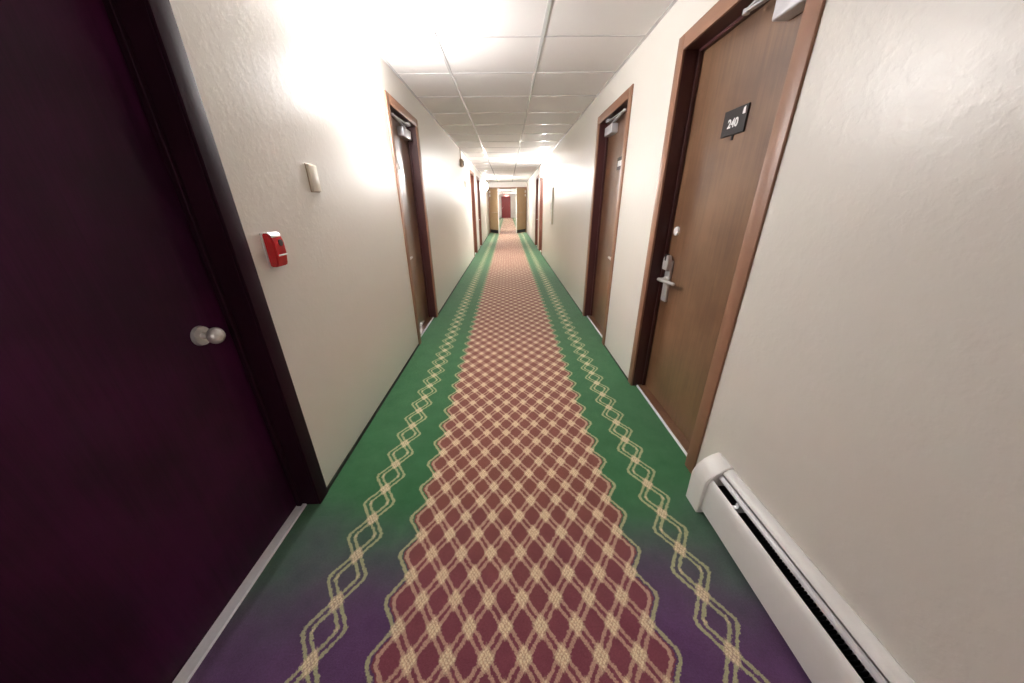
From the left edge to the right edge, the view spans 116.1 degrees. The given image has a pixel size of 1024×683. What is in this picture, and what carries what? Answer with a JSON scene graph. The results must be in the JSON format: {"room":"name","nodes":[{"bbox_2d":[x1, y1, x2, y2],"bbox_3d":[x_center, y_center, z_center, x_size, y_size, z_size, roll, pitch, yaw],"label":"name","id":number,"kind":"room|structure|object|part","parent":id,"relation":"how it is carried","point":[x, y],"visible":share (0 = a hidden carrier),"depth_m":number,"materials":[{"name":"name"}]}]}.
{"room":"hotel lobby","nodes":[
{"label":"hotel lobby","id":0,"kind":"room"},
{"bbox_2d":[169,0,489,486],"bbox_3d":[-1.236,-6.028,14.482,0.250,2.290,41.800,-1,23,0],"label":"wall","id":1,"kind":"structure","parent":0,"point":[273,78],"depth_m":1.59,"materials":[{"name":"beige paint"}]},
{"bbox_2d":[0,0,327,682],"bbox_3d":[-0.985,-0.032,0.719,0.160,2.084,0.952,-1,23,0],"label":"door","id":2,"kind":"structure","parent":1,"relation":"in","point":[157,452],"depth_m":0.83,"materials":[{"name":"paint"}]},
{"bbox_3d":[-0.973,-0.019,1.039,0.064,0.054,0.054,-1,23,0],"label":"knob","id":3,"kind":"part","parent":2,"relation":"part of","materials":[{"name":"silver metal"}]},
{"bbox_3d":[-0.912,-0.033,0.720,0.014,2.084,0.952,-1,23,0],"label":"frame","id":4,"kind":"part","parent":2,"relation":"part of","materials":[{"name":"paint"}]},
{"bbox_2d":[259,232,287,267],"bbox_3d":[-0.901,-0.350,1.219,0.045,0.126,0.064,-1,23,0],"label":"fire alarm","id":5,"kind":"object","parent":1,"relation":"attached to","point":[272,242],"visible":1,"depth_m":1.20,"materials":[{"name":"red plastic"}]},
{"bbox_3d":[-0.921,-0.349,1.219,0.005,0.126,0.064,-1,23,0],"label":"plate","id":6,"kind":"part","parent":5,"relation":"part of","materials":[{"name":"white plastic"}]},
{"bbox_2d":[304,163,321,192],"bbox_3d":[-0.924,-0.760,1.489,0.016,0.118,0.072,-1,23,0],"label":"switch box","id":7,"kind":"object","parent":1,"relation":"attached to","point":[311,170],"visible":1,"depth_m":1.48,"materials":[{"name":"beige plastic"}]},
{"bbox_2d":[327,233,489,490],"bbox_3d":[-1.095,-4.988,14.929,0.006,0.022,41.798,-1,23,0],"label":"baseboard","id":8,"kind":"structure","parent":1,"relation":"attached to","point":[414,351],"depth_m":2.10,"materials":[{"name":"plastic"}]},
{"bbox_2d":[384,90,437,344],"bbox_3d":[-1.020,-1.101,3.220,0.160,2.084,0.932,-1,23,0],"label":"door","id":9,"kind":"structure","parent":1,"relation":"in","point":[403,127],"depth_m":3.32,"materials":[{"name":"brown wood"}]},
{"bbox_3d":[-1.003,-1.969,2.851,0.057,0.060,0.523,-1,23,0],"label":"closer arm","id":10,"kind":"part","parent":9,"relation":"part of","materials":[{"name":"silver metal"}]},
{"bbox_2d":[459,149,463,166],"bbox_3d":[-0.975,-3.555,6.189,0.070,0.310,0.140,-1,23,0],"label":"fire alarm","id":11,"kind":"object","parent":1,"relation":"attached to","point":[461,160],"visible":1,"depth_m":6.17,"materials":[{"name":"beige plastic"}]},
{"bbox_2d":[470,170,477,255],"bbox_3d":[-1.096,-3.409,8.615,0.160,2.084,0.949,-1,23,0],"label":"door","id":12,"kind":"structure","parent":1,"relation":"in","point":[471,172],"depth_m":8.87,"materials":[{"name":"brown wood"}]},
{"bbox_2d":[476,176,481,245],"bbox_3d":[-1.120,-4.136,10.316,0.160,2.084,0.949,-1,23,0],"label":"door","id":13,"kind":"structure","parent":1,"relation":"in","point":[477,178],"depth_m":10.57,"materials":[{"name":"brown wood"}]},
{"bbox_2d":[188,218,811,682],"bbox_3d":[-0.177,-4.946,14.959,2.342,0.100,42.100,-1,23,0],"label":"floor","id":14,"kind":"structure","parent":0,"point":[514,508],"depth_m":1.32,"materials":[{"name":"carpet"}]},
{"bbox_2d":[336,0,672,193],"bbox_3d":[-0.203,-7.143,14.020,2.342,0.100,42.100,-1,23,0],"label":"ceiling","id":15,"kind":"structure","parent":0,"point":[375,18],"depth_m":2.38,"materials":[{"name":"tile"}]},
{"bbox_2d":[332,0,677,193],"bbox_3d":[-0.203,-7.095,14.040,1.842,0.004,41.800,-1,23,0],"label":"grid","id":16,"kind":"object","parent":15,"relation":"attached to","point":[420,2],"visible":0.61,"depth_m":2.63,"materials":[{"name":"metal"}]},
{"bbox_2d":[499,194,515,217],"bbox_3d":[-0.462,-14.285,33.759,2.342,2.290,0.120,-1,23,0],"label":"wall","id":17,"kind":"structure","parent":0,"point":[512,196],"depth_m":33.68,"materials":[{"name":"beige paint"}]},
{"bbox_2d":[501,196,510,217],"bbox_3d":[-0.626,-14.149,33.701,0.960,2.090,0.090,-1,23,0],"label":"door","id":18,"kind":"structure","parent":17,"relation":"in","point":[505,200],"depth_m":33.69,"materials":[{"name":"red wood"}]},
{"bbox_2d":[488,182,526,186],"bbox_3d":[-0.218,-7.500,15.280,1.842,0.225,0.100,-1,23,0],"label":"wall","id":19,"kind":"structure","parent":0,"point":[490,184],"depth_m":15.23,"materials":[{"name":"beige paint"}]},
{"bbox_2d":[488,187,526,233],"bbox_3d":[-0.201,-6.300,15.380,1.841,2.060,0.891,-1,23,0],"label":"door","id":20,"kind":"structure","parent":19,"relation":"in","point":[521,192],"depth_m":15.29,"materials":[{"name":"brown wood"}]},
{"bbox_3d":[-0.853,-6.243,15.333,0.044,1.982,0.848,-14,26,-28],"label":"fire door","id":21,"kind":"part","parent":20,"relation":"part of","materials":[{"name":"brown wood"}]},
{"bbox_3d":[0.435,-6.267,15.354,0.044,1.982,0.848,13,27,30],"label":"fire door","id":22,"kind":"part","parent":20,"relation":"part of","materials":[{"name":"brown wood"}]},
{"bbox_2d":[526,0,1023,682],"bbox_3d":[0.856,-6.060,14.497,0.250,2.290,41.800,-1,23,0],"label":"wall","id":23,"kind":"structure","parent":0,"point":[869,395],"depth_m":0.79,"materials":[{"name":"beige paint"}]},
{"bbox_2d":[535,175,538,247],"bbox_3d":[0.863,-4.107,10.193,0.160,2.084,0.949,-1,23,0],"label":"door","id":24,"kind":"structure","parent":23,"relation":"in","point":[537,177],"depth_m":10.45,"materials":[{"name":"brown wood"}]},
{"bbox_2d":[538,173,543,254],"bbox_3d":[0.881,-3.557,8.906,0.160,2.084,0.949,-1,23,0],"label":"door","id":25,"kind":"structure","parent":23,"relation":"in","point":[541,178],"depth_m":9.19,"materials":[{"name":"brown wood"}]},
{"bbox_2d":[541,165,545,177],"bbox_3d":[0.756,-4.129,7.762,0.110,0.260,0.190,-1,23,0],"label":"wall lamp","id":26,"kind":"object","parent":23,"relation":"attached to","point":[543,168],"visible":1,"depth_m":7.70,"materials":[{"name":"white glass"}]},
{"bbox_3d":[0.747,-4.129,7.762,0.091,0.230,0.190,-1,23,0],"label":"lamp shade","id":27,"kind":"part","parent":26,"relation":"part of","materials":[{"name":"white"}]},
{"bbox_2d":[550,187,553,223],"bbox_3d":[0.812,-2.816,6.649,0.055,0.700,0.300,-1,23,0],"label":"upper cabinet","id":28,"kind":"object","parent":23,"relation":"attached to","point":[552,188],"visible":1,"depth_m":6.58,"materials":[{"name":"beige plastic"}]},
{"bbox_2d":[526,232,627,379],"bbox_3d":[0.701,-6.255,17.852,0.004,0.012,35.474,-1,23,0],"label":"baseboard","id":29,"kind":"structure","parent":23,"relation":"attached to","point":[526,232],"depth_m":3.10,"materials":[{"name":"plastic"}]},
{"bbox_2d":[582,84,633,345],"bbox_3d":[0.962,-1.109,3.183,0.160,2.084,0.979,-1,23,0],"label":"door","id":30,"kind":"structure","parent":23,"relation":"in","point":[613,123],"depth_m":3.28,"materials":[{"name":"brown wood"}]},
{"bbox_3d":[0.924,-1.978,2.809,0.057,0.052,0.523,-1,23,0],"label":"closer arm","id":31,"kind":"part","parent":30,"relation":"part of","materials":[{"name":"silver metal"}]},
{"bbox_2d":[628,0,825,472],"bbox_3d":[0.984,-0.462,1.669,0.160,2.084,0.948,-1,23,0],"label":"door","id":32,"kind":"structure","parent":23,"relation":"in","point":[741,68],"depth_m":1.59,"materials":[{"name":"brown wood"}]},
{"bbox_3d":[0.964,-0.370,1.982,0.066,0.030,0.190,-1,23,0],"label":"lever handle","id":33,"kind":"part","parent":32,"relation":"part of","materials":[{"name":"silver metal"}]},
{"bbox_3d":[1.000,-0.391,2.061,0.018,0.265,0.064,-1,23,0],"label":"lock plate","id":34,"kind":"part","parent":32,"relation":"part of","materials":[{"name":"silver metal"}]},
{"bbox_3d":[0.942,-1.264,1.158,0.045,0.068,0.266,-3,23,-5],"label":"closer arm","id":35,"kind":"part","parent":32,"relation":"part of","materials":[{"name":"silver metal"}]},
{"bbox_2d":[686,452,914,682],"bbox_3d":[0.897,1.145,0.233,0.104,0.262,2.705,-1,23,0],"label":"baseboard heater","id":36,"kind":"object","parent":23,"relation":"attached to","point":[831,643],"visible":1,"depth_m":1.00,"materials":[{"name":"white metal"}]},
{"bbox_3d":[0.870,1.175,0.210,0.023,0.164,2.640,-1,23,0],"label":"panel","id":37,"kind":"part","parent":36,"relation":"part of","materials":[{"name":"white metal"}]},
{"bbox_3d":[0.902,1.081,0.170,0.015,0.017,2.640,-1,23,0],"label":"damper blade","id":38,"kind":"part","parent":36,"relation":"part of","materials":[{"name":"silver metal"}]}
]}

